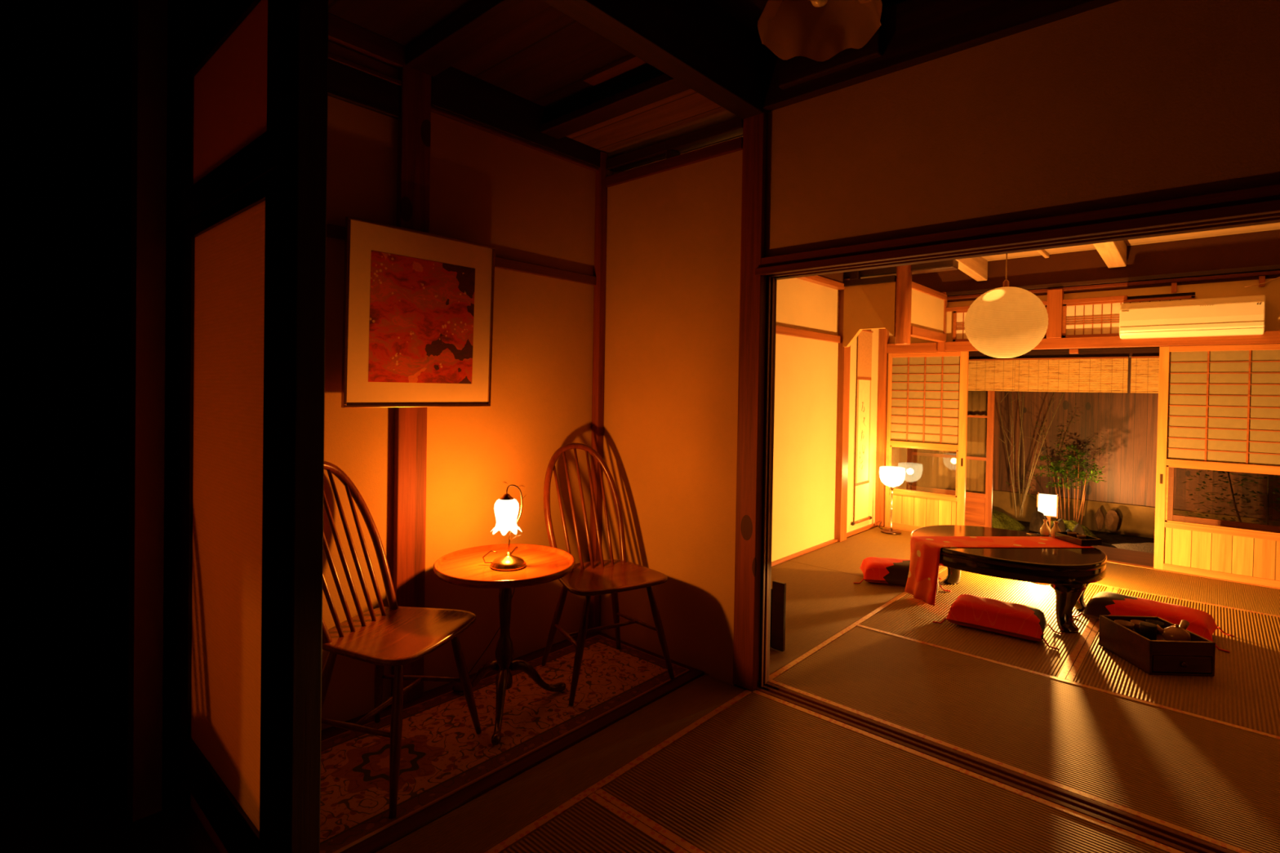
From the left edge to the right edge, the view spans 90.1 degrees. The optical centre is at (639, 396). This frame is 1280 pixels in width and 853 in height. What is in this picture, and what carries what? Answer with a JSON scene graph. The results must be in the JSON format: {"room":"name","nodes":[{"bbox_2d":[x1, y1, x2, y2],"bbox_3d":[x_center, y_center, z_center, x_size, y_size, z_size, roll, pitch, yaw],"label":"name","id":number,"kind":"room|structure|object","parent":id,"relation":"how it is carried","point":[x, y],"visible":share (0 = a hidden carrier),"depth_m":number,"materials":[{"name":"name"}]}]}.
{"room":"traditional dwelling","nodes":[
{"label":"traditional dwelling","id":0,"kind":"room"},
{"bbox_2d":[0,97,62,631],"bbox_3d":[-3.838,-0.178,2.683,0.100,2.760,2.250,2,1,42],"label":"wall","id":1,"kind":"structure","parent":0,"point":[31,136],"depth_m":3.33,"materials":[{"name":"paint"}]},
{"bbox_2d":[60,0,244,810],"bbox_3d":[-1.919,-0.143,2.415,3.110,2.760,0.080,2,1,42],"label":"wall","id":2,"kind":"structure","parent":0,"point":[97,115],"depth_m":2.55,"materials":[{"name":"paint"}]},
{"bbox_2d":[174,168,279,852],"bbox_3d":[-1.085,0.351,1.668,0.850,1.700,0.028,2,1,42],"label":"door","id":3,"kind":"structure","parent":2,"relation":"in","point":[227,352],"depth_m":1.63,"materials":[{"name":"brown wood"}]},
{"bbox_2d":[174,0,280,228],"bbox_3d":[-1.067,-0.722,1.655,0.850,0.445,0.050,2,1,42],"label":"window","id":4,"kind":"structure","parent":2,"relation":"in","point":[229,131],"depth_m":1.59,"materials":[{"name":"brown wood"}]},
{"bbox_2d":[273,0,328,852],"bbox_3d":[-0.717,-0.119,1.353,0.100,2.660,0.060,2,1,42],"label":"timber","id":5,"kind":"structure","parent":2,"relation":"attached to","point":[304,75],"depth_m":1.32,"materials":[{"name":"brown wood"}]},
{"bbox_2d":[0,0,897,112],"bbox_3d":[-0.579,-1.462,0.955,7.000,0.040,4.040,2,1,42],"label":"ceiling","id":6,"kind":"structure","parent":0,"point":[46,46],"depth_m":2.68,"materials":[{"name":"wood"}]},
{"bbox_2d":[541,0,764,119],"bbox_3d":[-0.105,-1.302,1.994,0.100,0.290,1.718,2,1,42],"label":"timber","id":7,"kind":"structure","parent":6,"relation":"attached to","point":[698,44],"depth_m":2.25,"materials":[{"name":"brown wood"}]},
{"bbox_2d":[757,0,882,61],"bbox_3d":[0.427,-1.144,1.502,0.276,0.577,0.276,1,1,-25],"label":"pendant lamp","id":8,"kind":"object","parent":6,"relation":"hanging from","point":[818,30],"visible":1,"depth_m":1.60,"materials":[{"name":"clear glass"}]},
{"bbox_2d":[328,0,654,111],"bbox_3d":[-0.569,-1.337,2.151,0.900,0.040,1.430,2,1,42],"label":"ceiling","id":9,"kind":"structure","parent":0,"point":[544,61],"depth_m":2.42,"materials":[{"name":"wood"}]},
{"bbox_2d":[582,53,646,85],"bbox_3d":[-0.055,-1.302,2.502,0.425,0.018,0.060,2,1,42],"label":"timber","id":10,"kind":"structure","parent":9,"relation":"attached to","point":[629,62],"depth_m":2.53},
{"bbox_2d":[127,0,906,822],"bbox_3d":[0.612,-0.074,4.227,0.090,2.860,6.300,2,1,42],"label":"wall","id":11,"kind":"structure","parent":0,"point":[531,205],"depth_m":2.68,"materials":[{"name":"paint"}]},
{"bbox_2d":[326,223,345,239],"bbox_3d":[-1.013,-0.584,2.340,0.020,0.045,0.260,2,1,42],"label":"timber","id":12,"kind":"structure","parent":11,"relation":"attached to","point":[333,231],"depth_m":2.26,"materials":[{"name":"brown wood"}]},
{"bbox_2d":[328,58,400,119],"bbox_3d":[-1.146,-1.117,2.171,0.025,0.120,0.690,2,1,42],"label":"timber","id":13,"kind":"structure","parent":11,"relation":"attached to","point":[346,83],"depth_m":2.31,"materials":[{"name":"brown wood"}]},
{"bbox_2d":[328,52,401,86],"bbox_3d":[-1.143,-1.187,2.169,0.030,0.020,0.690,2,1,42],"label":"timber","id":14,"kind":"structure","parent":11,"relation":"attached to","point":[331,56],"depth_m":2.31,"materials":[{"name":"brown wood"}]},
{"bbox_2d":[328,13,403,69],"bbox_3d":[-1.137,-1.287,2.164,0.040,0.080,0.690,2,1,42],"label":"timber","id":15,"kind":"structure","parent":11,"relation":"attached to","point":[343,33],"depth_m":2.30,"materials":[{"name":"brown wood"}]},
{"bbox_2d":[391,45,431,704],"bbox_3d":[-0.888,-0.067,2.483,0.035,2.520,0.120,2,1,42],"label":"timber","id":16,"kind":"structure","parent":11,"relation":"attached to","point":[414,125],"depth_m":2.46,"materials":[{"name":"wood"}]},
{"bbox_2d":[341,216,495,408],"bbox_3d":[-0.832,-0.295,2.468,0.025,0.670,0.612,4,2,42],"label":"framed picture","id":17,"kind":"object","parent":11,"relation":"attached to","point":[419,305],"visible":1,"depth_m":2.43,"materials":[{"name":"red paper"}]},
{"bbox_2d":[368,250,475,383],"bbox_3d":[-0.829,-0.290,2.465,0.003,0.473,0.434,3,2,42],"label":"print","id":18,"kind":"object","parent":17,"relation":"attached to","point":[422,311],"depth_m":2.45},
{"bbox_2d":[404,0,551,76],"bbox_3d":[-0.539,-1.322,2.184,0.900,0.150,0.120,2,1,42],"label":"timber","id":19,"kind":"structure","parent":11,"relation":"attached to","point":[477,24],"depth_m":2.20,"materials":[{"name":"brown wood"}]},
{"bbox_2d":[431,106,598,171],"bbox_3d":[-0.525,-1.138,2.860,0.025,0.015,0.925,2,1,42],"label":"timber","id":20,"kind":"structure","parent":11,"relation":"attached to","point":[433,109],"depth_m":2.80,"materials":[{"name":"brown wood"}]},
{"bbox_2d":[431,66,604,168],"bbox_3d":[-0.504,-1.235,2.873,0.035,0.180,0.970,2,1,42],"label":"timber","id":21,"kind":"structure","parent":11,"relation":"attached to","point":[455,91],"depth_m":2.74,"materials":[{"name":"brown wood"}]},
{"bbox_2d":[494,256,595,285],"bbox_3d":[-0.536,-0.583,2.869,0.020,0.045,0.925,2,1,42],"label":"timber","id":22,"kind":"structure","parent":11,"relation":"attached to","point":[500,263],"depth_m":2.95,"materials":[{"name":"brown wood"}]},
{"bbox_2d":[588,151,608,632],"bbox_3d":[-0.211,-0.015,3.228,0.045,2.420,0.045,2,1,42],"label":"timber","id":23,"kind":"structure","parent":11,"relation":"attached to","point":[601,190],"depth_m":3.21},
{"bbox_2d":[771,538,837,566],"bbox_3d":[0.747,1.188,4.331,0.035,0.018,2.620,2,1,42],"label":"timber","id":24,"kind":"structure","parent":11,"relation":"attached to","point":[829,542],"depth_m":4.86,"materials":[{"name":"orange wood"}]},
{"bbox_2d":[775,325,841,342],"bbox_3d":[0.775,-0.475,4.309,0.035,0.055,2.620,2,1,42],"label":"timber","id":25,"kind":"structure","parent":11,"relation":"attached to","point":[780,330],"depth_m":4.83,"materials":[{"name":"orange wood"}]},
{"bbox_2d":[795,275,844,290],"bbox_3d":[0.793,-0.904,4.294,0.065,0.045,2.620,2,1,42],"label":"timber","id":26,"kind":"structure","parent":11,"relation":"attached to","point":[816,279],"depth_m":4.97,"materials":[{"name":"orange wood"}]},
{"bbox_2d":[834,279,850,542],"bbox_3d":[1.691,0.020,5.327,0.065,2.360,0.120,2,1,42],"label":"timber","id":27,"kind":"structure","parent":11,"relation":"attached to","point":[844,353],"depth_m":5.29,"materials":[{"name":"orange wood"}]},
{"bbox_2d":[850,329,873,525],"bbox_3d":[1.988,0.221,5.672,0.028,1.794,0.394,2,1,42],"label":"scroll","id":28,"kind":"object","parent":11,"relation":"hanging from","point":[864,355],"visible":0.94,"depth_m":5.67,"materials":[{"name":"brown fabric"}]},
{"bbox_2d":[875,328,888,526],"bbox_3d":[2.257,0.022,5.941,0.075,2.360,0.090,2,1,42],"label":"timber","id":29,"kind":"structure","parent":11,"relation":"attached to","point":[883,335],"depth_m":5.91,"materials":[{"name":"orange wood"}]},
{"bbox_2d":[844,259,958,279],"bbox_3d":[2.019,-1.026,5.034,0.880,0.130,0.140,2,1,42],"label":"timber","id":30,"kind":"structure","parent":11,"relation":"attached to","point":[946,265],"depth_m":4.88,"materials":[{"name":"brown wood"}]},
{"bbox_2d":[906,391,995,527],"bbox_3d":[2.990,0.446,6.188,0.780,1.590,0.030,2,1,42],"label":"door","id":31,"kind":"structure","parent":11,"relation":"in","point":[979,506],"depth_m":5.99,"materials":[{"name":"orange wood"}]},
{"bbox_2d":[0,525,1154,852],"bbox_3d":[0.864,1.319,2.570,7.100,0.125,8.380,2,1,42],"label":"floor","id":32,"kind":"structure","parent":0,"point":[64,754],"depth_m":2.15,"materials":[{"name":"brown wood"}]},
{"bbox_2d":[320,631,704,852],"bbox_3d":[-0.550,1.206,2.392,0.703,0.028,1.702,2,1,42],"label":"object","id":33,"kind":"structure","parent":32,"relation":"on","point":[410,824],"depth_m":2.21,"materials":[{"name":"wood"}]},
{"bbox_2d":[320,635,689,852],"bbox_3d":[-0.543,1.189,2.372,0.568,0.007,1.642,2,1,42],"label":"rug","id":34,"kind":"object","parent":33,"relation":"on","point":[442,753],"visible":0.69,"depth_m":2.23,"materials":[{"name":"fabric"}]},
{"bbox_2d":[321,461,481,818],"bbox_3d":[-0.860,0.701,2.091,0.555,0.964,0.491,1,1,16],"label":"dining chair","id":35,"kind":"object","parent":34,"relation":"on","point":[392,635],"visible":0.83,"depth_m":2.09,"materials":[{"name":"brown wood"}]},
{"bbox_2d":[433,543,575,745],"bbox_3d":[-0.513,0.901,2.425,0.524,0.564,0.524,2,1,42],"label":"table","id":36,"kind":"object","parent":34,"relation":"on","point":[465,567],"visible":0.94,"depth_m":2.40,"materials":[{"name":"brown wood"}]},
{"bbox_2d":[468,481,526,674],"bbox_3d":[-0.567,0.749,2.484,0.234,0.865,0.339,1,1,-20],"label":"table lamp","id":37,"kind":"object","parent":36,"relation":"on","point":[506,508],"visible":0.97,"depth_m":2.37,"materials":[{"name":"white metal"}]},
{"bbox_2d":[541,443,674,706],"bbox_3d":[-0.180,0.704,2.782,0.491,0.964,0.555,1,1,-31],"label":"dining chair","id":38,"kind":"object","parent":34,"relation":"on","point":[613,576],"visible":0.95,"depth_m":2.79,"materials":[{"name":"brown wood"}]},
{"bbox_2d":[375,674,751,852],"bbox_3d":[-0.240,1.239,2.028,0.238,0.059,1.827,2,1,42],"label":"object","id":39,"kind":"structure","parent":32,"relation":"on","point":[500,818],"depth_m":2.03,"materials":[{"name":"wood"}]},
{"bbox_2d":[501,792,688,852],"bbox_3d":[0.228,1.260,1.001,1.828,0.059,0.924,2,1,42],"label":"mat","id":40,"kind":"object","parent":32,"relation":"on","point":[594,824],"visible":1,"depth_m":1.77,"materials":[{"name":"wicker"}]},
{"bbox_2d":[758,560,907,688],"bbox_3d":[0.814,1.235,3.699,0.908,0.059,1.810,2,1,42],"label":"mat","id":41,"kind":"object","parent":32,"relation":"on","point":[823,605],"visible":0.36,"depth_m":3.72,"materials":[{"name":"wicker"}]},
{"bbox_2d":[769,580,786,651],"bbox_3d":[0.577,1.047,3.139,0.300,0.324,0.024,2,1,42],"label":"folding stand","id":42,"kind":"object","parent":41,"relation":"on","point":[778,591],"visible":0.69,"depth_m":3.05,"materials":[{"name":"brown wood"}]},
{"bbox_2d":[788,526,947,586],"bbox_3d":[1.985,1.238,4.999,0.908,0.059,1.689,2,1,42],"label":"mat","id":43,"kind":"object","parent":32,"relation":"on","point":[847,556],"visible":0.32,"depth_m":4.96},
{"bbox_2d":[878,466,905,534],"bbox_3d":[2.208,0.915,5.702,0.216,0.577,0.309,1,1,-28],"label":"lamp","id":44,"kind":"object","parent":43,"relation":"on","point":[892,477],"visible":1,"depth_m":5.60,"materials":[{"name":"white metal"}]},
{"bbox_2d":[853,556,951,591],"bbox_3d":[1.700,1.149,4.207,0.583,0.131,0.307,1,1,14],"label":"floor cushion","id":45,"kind":"object","parent":43,"relation":"on","point":[874,570],"visible":0.72,"depth_m":4.13,"materials":[{"name":"red fabric"}]},
{"bbox_2d":[594,689,1184,852],"bbox_3d":[0.848,1.261,1.690,1.828,0.059,0.924,2,1,42],"label":"mat","id":46,"kind":"object","parent":32,"relation":"on","point":[766,773],"visible":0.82,"depth_m":1.95,"materials":[{"name":"wicker"}]},
{"bbox_2d":[884,526,913,531],"bbox_3d":[2.529,1.228,5.703,0.677,0.042,0.065,2,1,42],"label":"timber","id":47,"kind":"structure","parent":32,"relation":"on","point":[884,526],"depth_m":5.81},
{"bbox_2d":[884,351,968,530],"bbox_3d":[2.538,0.406,5.687,0.677,1.602,0.031,2,1,42],"label":"door","id":48,"kind":"structure","parent":47,"relation":"on","point":[927,392],"depth_m":5.67,"materials":[{"name":"beige wood"}]},
{"bbox_2d":[860,568,1114,679],"bbox_3d":[2.122,1.256,3.778,0.924,0.059,1.821,2,1,42],"label":"mat","id":49,"kind":"object","parent":32,"relation":"on","point":[908,616],"visible":0.39,"depth_m":3.41,"materials":[{"name":"wicker"}]},
{"bbox_2d":[932,594,1062,649],"bbox_3d":[1.891,1.160,3.388,0.573,0.136,0.277,2,1,37],"label":"floor cushion","id":50,"kind":"object","parent":49,"relation":"on","point":[1006,618],"visible":1,"depth_m":3.32,"materials":[{"name":"red fabric"}]},
{"bbox_2d":[911,524,1106,633],"bbox_3d":[2.132,1.042,3.763,1.012,0.368,0.905,2,1,42],"label":"table","id":51,"kind":"object","parent":49,"relation":"on","point":[1068,571],"visible":0.73,"depth_m":3.42,"materials":[{"name":"black paint"}]},
{"bbox_2d":[904,536,1093,605],"bbox_3d":[2.102,1.018,3.764,1.003,0.328,0.292,1,1,-4],"label":"table runner","id":52,"kind":"object","parent":51,"relation":"on","point":[922,577],"visible":0.99,"depth_m":3.72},
{"bbox_2d":[1054,531,1102,546],"bbox_3d":[2.594,0.843,3.785,0.130,0.042,0.200,1,1,-8],"label":"serving tray","id":53,"kind":"object","parent":52,"relation":"on","point":[1090,540],"visible":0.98,"depth_m":3.73,"materials":[{"name":"black paint"}]},
{"bbox_2d":[755,681,1235,852],"bbox_3d":[1.919,1.283,1.416,3.790,0.062,0.093,2,1,42],"label":"timber","id":54,"kind":"structure","parent":32,"relation":"on","point":[1176,840],"depth_m":2.07,"materials":[{"name":"brown wood"}]},
{"bbox_2d":[768,624,1279,852],"bbox_3d":[1.537,1.263,2.454,1.828,0.059,0.926,2,1,42],"label":"mat","id":55,"kind":"object","parent":32,"relation":"on","point":[1213,781],"visible":0.81,"depth_m":2.36,"materials":[{"name":"wicker"}]},
{"bbox_2d":[1065,587,1279,736],"bbox_3d":[2.811,1.275,3.158,0.924,0.059,1.821,2,1,42],"label":"mat","id":56,"kind":"object","parent":32,"relation":"on","point":[1243,691],"visible":0.63,"depth_m":2.84,"materials":[{"name":"wicker"}]},
{"bbox_2d":[1072,591,1234,653],"bbox_3d":[2.753,1.179,3.460,0.327,0.126,0.672,0,1,-44],"label":"floor cushion","id":57,"kind":"object","parent":56,"relation":"on","point":[1202,624],"visible":0.66,"depth_m":3.40,"materials":[{"name":"red fabric"}]},
{"bbox_2d":[1098,614,1215,675],"bbox_3d":[2.422,1.165,3.003,0.284,0.150,0.346,1,1,2],"label":"drawer box","id":58,"kind":"object","parent":56,"relation":"on","point":[1196,657],"visible":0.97,"depth_m":2.85,"materials":[{"name":"brown wood"}]},
{"bbox_2d":[1139,622,1157,640],"bbox_3d":[2.372,1.102,2.982,0.066,0.081,0.066,2,1,42],"label":"caddy","id":59,"kind":"object","parent":58,"relation":"in","point":[1148,630],"visible":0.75,"depth_m":2.96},
{"bbox_2d":[1156,619,1191,641],"bbox_3d":[2.493,1.094,2.957,0.137,0.099,0.120,1,1,8],"label":"teapot","id":60,"kind":"object","parent":58,"relation":"in","point":[1176,633],"visible":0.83,"depth_m":2.94,"materials":[{"name":"brown ceramic"}]},
{"bbox_2d":[1091,562,1279,617],"bbox_3d":[3.327,1.268,4.423,1.854,0.059,0.746,2,1,42],"label":"mat","id":61,"kind":"object","parent":32,"relation":"on","point":[1232,595],"visible":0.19,"depth_m":4.15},
{"bbox_2d":[1153,568,1279,589],"bbox_3d":[4.727,1.290,3.723,2.705,0.042,0.065,2,1,42],"label":"timber","id":62,"kind":"structure","parent":32,"relation":"on","point":[1153,568],"depth_m":4.38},
{"bbox_2d":[1153,343,1279,588],"bbox_3d":[4.074,0.449,4.302,0.925,1.602,0.031,2,1,42],"label":"door","id":63,"kind":"structure","parent":62,"relation":"on","point":[1219,408],"depth_m":4.39,"materials":[{"name":"beige wood"}]},
{"bbox_2d":[566,88,738,158],"bbox_3d":[0.065,-1.233,2.858,0.900,0.025,0.470,2,1,42],"label":"ceiling","id":64,"kind":"structure","parent":0,"point":[686,112],"depth_m":2.86,"materials":[{"name":"wood"}]},
{"bbox_2d":[541,73,690,138],"bbox_3d":[-0.115,-1.209,2.667,0.810,0.035,0.105,2,1,42],"label":"timber","id":65,"kind":"structure","parent":64,"relation":"attached to","point":[663,86],"depth_m":2.63,"materials":[{"name":"brown wood"}]},
{"bbox_2d":[843,281,896,346],"bbox_3d":[1.837,-0.650,5.109,0.415,0.490,0.050,2,1,42],"label":"wall","id":66,"kind":"structure","parent":0,"point":[870,306],"depth_m":5.09,"materials":[{"name":"paint"}]},
{"bbox_2d":[843,275,896,286],"bbox_3d":[1.838,-0.920,5.106,0.420,0.050,0.075,2,1,42],"label":"timber","id":67,"kind":"structure","parent":66,"relation":"on","point":[891,278],"depth_m":5.07,"materials":[{"name":"brown wood"}]},
{"bbox_2d":[911,288,944,333],"bbox_3d":[2.361,-0.693,5.264,0.035,0.290,0.820,2,1,42],"label":"wall","id":68,"kind":"structure","parent":0,"point":[926,310],"depth_m":5.22,"materials":[{"name":"beige paint"}]},
{"bbox_2d":[911,325,946,342],"bbox_3d":[2.365,-0.513,5.273,0.065,0.070,0.840,2,1,42],"label":"timber","id":69,"kind":"structure","parent":68,"relation":"attached to","point":[917,332],"depth_m":5.22,"materials":[{"name":"orange wood"}]},
{"bbox_2d":[600,0,1279,689],"bbox_3d":[1.582,0.079,1.714,4.740,2.450,0.105,2,1,42],"label":"wall","id":70,"kind":"structure","parent":0,"point":[1122,103],"depth_m":2.34,"materials":[{"name":"paint"}]},
{"bbox_2d":[605,136,742,186],"bbox_3d":[0.166,-1.071,2.979,0.805,0.050,0.123,2,1,42],"label":"timber","id":71,"kind":"structure","parent":70,"relation":"on","point":[735,144],"depth_m":2.90,"materials":[{"name":"brown wood"}]},
{"bbox_2d":[733,45,777,691],"bbox_3d":[0.494,-0.116,2.697,0.100,2.660,0.132,2,1,42],"label":"timber","id":72,"kind":"structure","parent":70,"relation":"attached to","point":[753,292],"depth_m":2.65,"materials":[{"name":"wood"}]},
{"bbox_2d":[605,116,742,172],"bbox_3d":[0.149,-1.157,2.958,0.805,0.048,0.068,2,1,42],"label":"timber","id":73,"kind":"structure","parent":72,"relation":"attached to","point":[733,127],"depth_m":2.90,"materials":[{"name":"brown wood"}]},
{"bbox_2d":[759,275,774,687],"bbox_3d":[0.447,0.343,2.748,0.241,1.732,0.053,2,1,42],"label":"door","id":74,"kind":"structure","parent":70,"relation":"in","point":[770,284],"depth_m":2.66,"materials":[{"name":"brown wood"}]},
{"bbox_2d":[762,0,1120,111],"bbox_3d":[1.957,-1.238,1.379,3.790,0.215,0.155,2,1,42],"label":"timber","id":75,"kind":"structure","parent":70,"relation":"attached to","point":[915,32],"depth_m":2.16,"materials":[{"name":"brown wood"}]},
{"bbox_2d":[777,7,883,89],"bbox_3d":[0.702,-1.294,2.382,0.400,0.170,0.035,2,1,42],"label":"timber","id":76,"kind":"structure","parent":75,"relation":"attached to","point":[796,70],"depth_m":2.37,"materials":[{"name":"brown wood"}]},
{"bbox_2d":[755,183,1279,279],"bbox_3d":[1.938,-0.493,1.396,3.810,0.070,0.157,2,1,42],"label":"timber","id":77,"kind":"structure","parent":70,"relation":"attached to","point":[1256,206],"depth_m":1.95,"materials":[{"name":"brown wood"}]},
{"bbox_2d":[617,134,1279,261],"bbox_3d":[2.853,-1.132,3.072,4.920,0.040,3.600,2,1,42],"label":"ceiling","id":78,"kind":"structure","parent":0,"point":[1273,226],"depth_m":4.47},
{"bbox_2d":[894,264,911,345],"bbox_3d":[2.038,-0.777,4.936,0.112,0.745,0.112,2,1,42],"label":"timber","id":79,"kind":"structure","parent":78,"relation":"attached to","point":[904,273],"depth_m":4.89,"materials":[{"name":"orange wood"}]},
{"bbox_2d":[955,256,987,281],"bbox_3d":[1.712,-1.064,4.079,0.080,0.170,3.510,2,1,42],"label":"timber","id":80,"kind":"structure","parent":78,"relation":"attached to","point":[976,268],"depth_m":5.13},
{"bbox_2d":[964,253,1048,358],"bbox_3d":[2.239,-0.689,3.906,0.446,0.898,0.446,1,1,28],"label":"globe lamp","id":81,"kind":"object","parent":78,"relation":"hanging from","point":[1006,321],"visible":1,"depth_m":3.76,"materials":[{"name":"white paper"}]},
{"bbox_2d":[1093,240,1126,267],"bbox_3d":[2.392,-1.050,3.467,0.110,0.160,3.510,2,1,42],"label":"timber","id":82,"kind":"structure","parent":78,"relation":"attached to","point":[1113,254],"depth_m":4.46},
{"bbox_2d":[911,391,987,493],"bbox_3d":[3.018,0.471,6.236,0.740,1.520,0.025,2,1,42],"label":"window","id":83,"kind":"structure","parent":0,"point":[932,472],"depth_m":6.12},
{"bbox_2d":[968,346,1154,351],"bbox_3d":[4.162,-0.556,5.142,4.120,0.320,0.030,2,1,42],"label":"wall","id":84,"kind":"structure","parent":0,"point":[1132,347],"depth_m":5.41,"materials":[{"name":"grey paint"}]},
{"bbox_2d":[968,358,1014,391],"bbox_3d":[3.036,-0.206,6.077,0.930,0.296,0.016,2,1,42],"label":"blind","id":85,"kind":"object","parent":84,"relation":"attached to","point":[984,375],"visible":0.44,"depth_m":5.89,"materials":[{"name":"wicker"}]},
{"bbox_2d":[968,346,1159,359],"bbox_3d":[4.159,-0.359,5.144,4.120,0.075,0.070,2,1,42],"label":"timber","id":86,"kind":"structure","parent":84,"relation":"attached to","point":[1122,352],"depth_m":5.43,"materials":[{"name":"brown wood"}]},
{"bbox_2d":[1014,356,1128,392],"bbox_3d":[3.685,-0.188,5.492,0.813,0.296,0.016,2,1,42],"label":"blind","id":87,"kind":"object","parent":84,"relation":"attached to","point":[1101,374],"visible":1,"depth_m":5.47,"materials":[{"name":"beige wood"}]},
{"bbox_2d":[1130,355,1159,393],"bbox_3d":[4.304,-0.170,4.934,0.815,0.296,0.016,2,1,42],"label":"blind","id":88,"kind":"object","parent":84,"relation":"attached to","point":[1144,371],"visible":0.29,"depth_m":5.14,"materials":[{"name":"wicker"}]},
{"bbox_2d":[1167,466,1279,533],"bbox_3d":[4.583,0.491,4.753,1.030,1.590,0.030,2,1,42],"label":"door","id":89,"kind":"structure","parent":84,"relation":"in","point":[1171,516],"depth_m":4.93,"materials":[{"name":"orange wood"}]},
{"bbox_2d":[888,229,1279,343],"bbox_3d":[4.035,-0.844,4.402,4.730,0.810,0.040,2,1,42],"label":"wall","id":90,"kind":"structure","parent":0,"point":[1262,248],"depth_m":4.66,"materials":[{"name":"grey paint"}]},
{"bbox_2d":[946,295,1127,311],"bbox_3d":[3.133,-0.747,5.174,1.300,0.035,0.050,2,1,42],"label":"timber","id":91,"kind":"structure","parent":90,"relation":"attached to","point":[1118,297],"depth_m":4.90,"materials":[{"name":"orange wood"}]},
{"bbox_2d":[886,330,1279,353],"bbox_3d":[4.027,-0.397,4.361,4.670,0.083,0.070,2,1,42],"label":"timber","id":92,"kind":"structure","parent":90,"relation":"attached to","point":[1268,336],"depth_m":4.77,"materials":[{"name":"orange wood"}]},
{"bbox_2d":[952,305,1047,342],"bbox_3d":[2.982,-0.602,5.310,0.700,0.268,0.030,2,1,42],"label":"window","id":93,"kind":"structure","parent":92,"relation":"on","point":[958,331],"depth_m":5.51,"materials":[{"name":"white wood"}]},
{"bbox_2d":[1046,288,1063,338],"bbox_3d":[3.268,-0.650,5.028,0.100,0.380,0.085,2,1,42],"label":"timber","id":94,"kind":"structure","parent":92,"relation":"on","point":[1055,297],"depth_m":4.99,"materials":[{"name":"orange wood"}]},
{"bbox_2d":[1062,295,1195,337],"bbox_3d":[3.606,-0.585,4.748,0.780,0.268,0.030,2,1,42],"label":"window","id":95,"kind":"structure","parent":92,"relation":"on","point":[1092,319],"depth_m":4.87,"materials":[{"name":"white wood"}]},
{"bbox_2d":[946,264,1279,296],"bbox_3d":[4.011,-0.854,4.374,4.730,0.030,0.065,2,1,42],"label":"timber","id":96,"kind":"structure","parent":90,"relation":"attached to","point":[1269,268],"depth_m":4.66,"materials":[{"name":"brown wood"}]},
{"bbox_2d":[946,270,1279,299],"bbox_3d":[4.013,-0.823,4.378,4.730,0.023,0.055,2,1,42],"label":"timber","id":97,"kind":"structure","parent":90,"relation":"attached to","point":[1276,272],"depth_m":4.62,"materials":[{"name":"brown wood"}]},
{"bbox_2d":[1119,294,1265,338],"bbox_3d":[3.809,-0.543,4.436,0.756,0.250,0.192,2,1,42],"label":"air conditioner","id":98,"kind":"object","parent":90,"relation":"attached to","point":[1237,315],"visible":1,"depth_m":4.35,"materials":[{"name":"beige plastic"}]},
{"label":"outside","id":99,"kind":"structure","parent":0,"visible":0},
{"bbox_2d":[1017,520,1154,544],"bbox_3d":[4.697,1.652,6.014,8.000,0.380,1.870,2,1,42],"label":"ground","id":100,"kind":"structure","parent":99,"point":[1106,537],"depth_m":6.60,"materials":[{"name":"soil"}]},
{"bbox_2d":[991,509,1025,530],"bbox_3d":[3.730,1.332,7.081,0.864,0.211,1.100,2,1,42],"label":"moss mound","id":101,"kind":"object","parent":100,"relation":"on","point":[1000,520],"visible":0.18,"depth_m":6.90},
{"bbox_2d":[995,391,1064,517],"bbox_3d":[3.997,0.245,6.643,0.867,2.055,0.262,1,1,34],"label":"tree","id":102,"kind":"object","parent":100,"relation":"on","point":[1024,496],"visible":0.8,"depth_m":6.66,"materials":[{"name":"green plant"}]},
{"bbox_2d":[1029,511,1045,534],"bbox_3d":[3.840,1.294,6.138,0.120,0.399,0.157,1,1,-15],"label":"rock","id":103,"kind":"object","parent":100,"relation":"on","point":[1037,522],"visible":0.51,"depth_m":6.12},
{"bbox_2d":[1036,492,1058,528],"bbox_3d":[4.043,1.197,6.342,0.180,0.460,0.180,1,1,34],"label":"lantern","id":104,"kind":"object","parent":100,"relation":"on","point":[1047,504],"visible":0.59,"depth_m":6.28,"materials":[{"name":"white paper"}]},
{"bbox_2d":[1007,407,1110,499],"bbox_3d":[4.561,0.724,6.992,0.962,1.219,0.306,1,1,33],"label":"maple tree","id":105,"kind":"object","parent":100,"relation":"on","point":[1074,407],"visible":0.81,"depth_m":7.04,"materials":[{"name":"green plant"}]},
{"bbox_2d":[1032,441,1106,524],"bbox_3d":[4.484,0.917,6.689,0.685,0.867,0.389,2,1,42],"label":"shrub","id":106,"kind":"object","parent":100,"relation":"on","point":[1078,473],"visible":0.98,"depth_m":6.68,"materials":[{"name":"green plant"}]},
{"bbox_2d":[906,357,1279,538],"bbox_3d":[5.327,-0.206,6.655,8.000,3.500,0.100,2,1,42],"label":"wall","id":107,"kind":"structure","parent":100,"relation":"on","point":[1126,422],"depth_m":6.89,"materials":[{"name":"brown wood"}]},
{"bbox_2d":[1111,542,1154,553],"bbox_3d":[4.808,1.423,5.956,0.855,0.093,0.804,2,1,42],"label":"gravel bed","id":108,"kind":"object","parent":100,"relation":"on","point":[1141,547],"visible":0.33,"depth_m":5.95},
{"bbox_2d":[1184,468,1279,524],"bbox_3d":[5.338,0.928,5.426,1.128,1.070,0.693,2,1,42],"label":"shrub","id":109,"kind":"object","parent":100,"relation":"on","point":[1268,503],"visible":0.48,"depth_m":5.53,"materials":[{"name":"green plant"}]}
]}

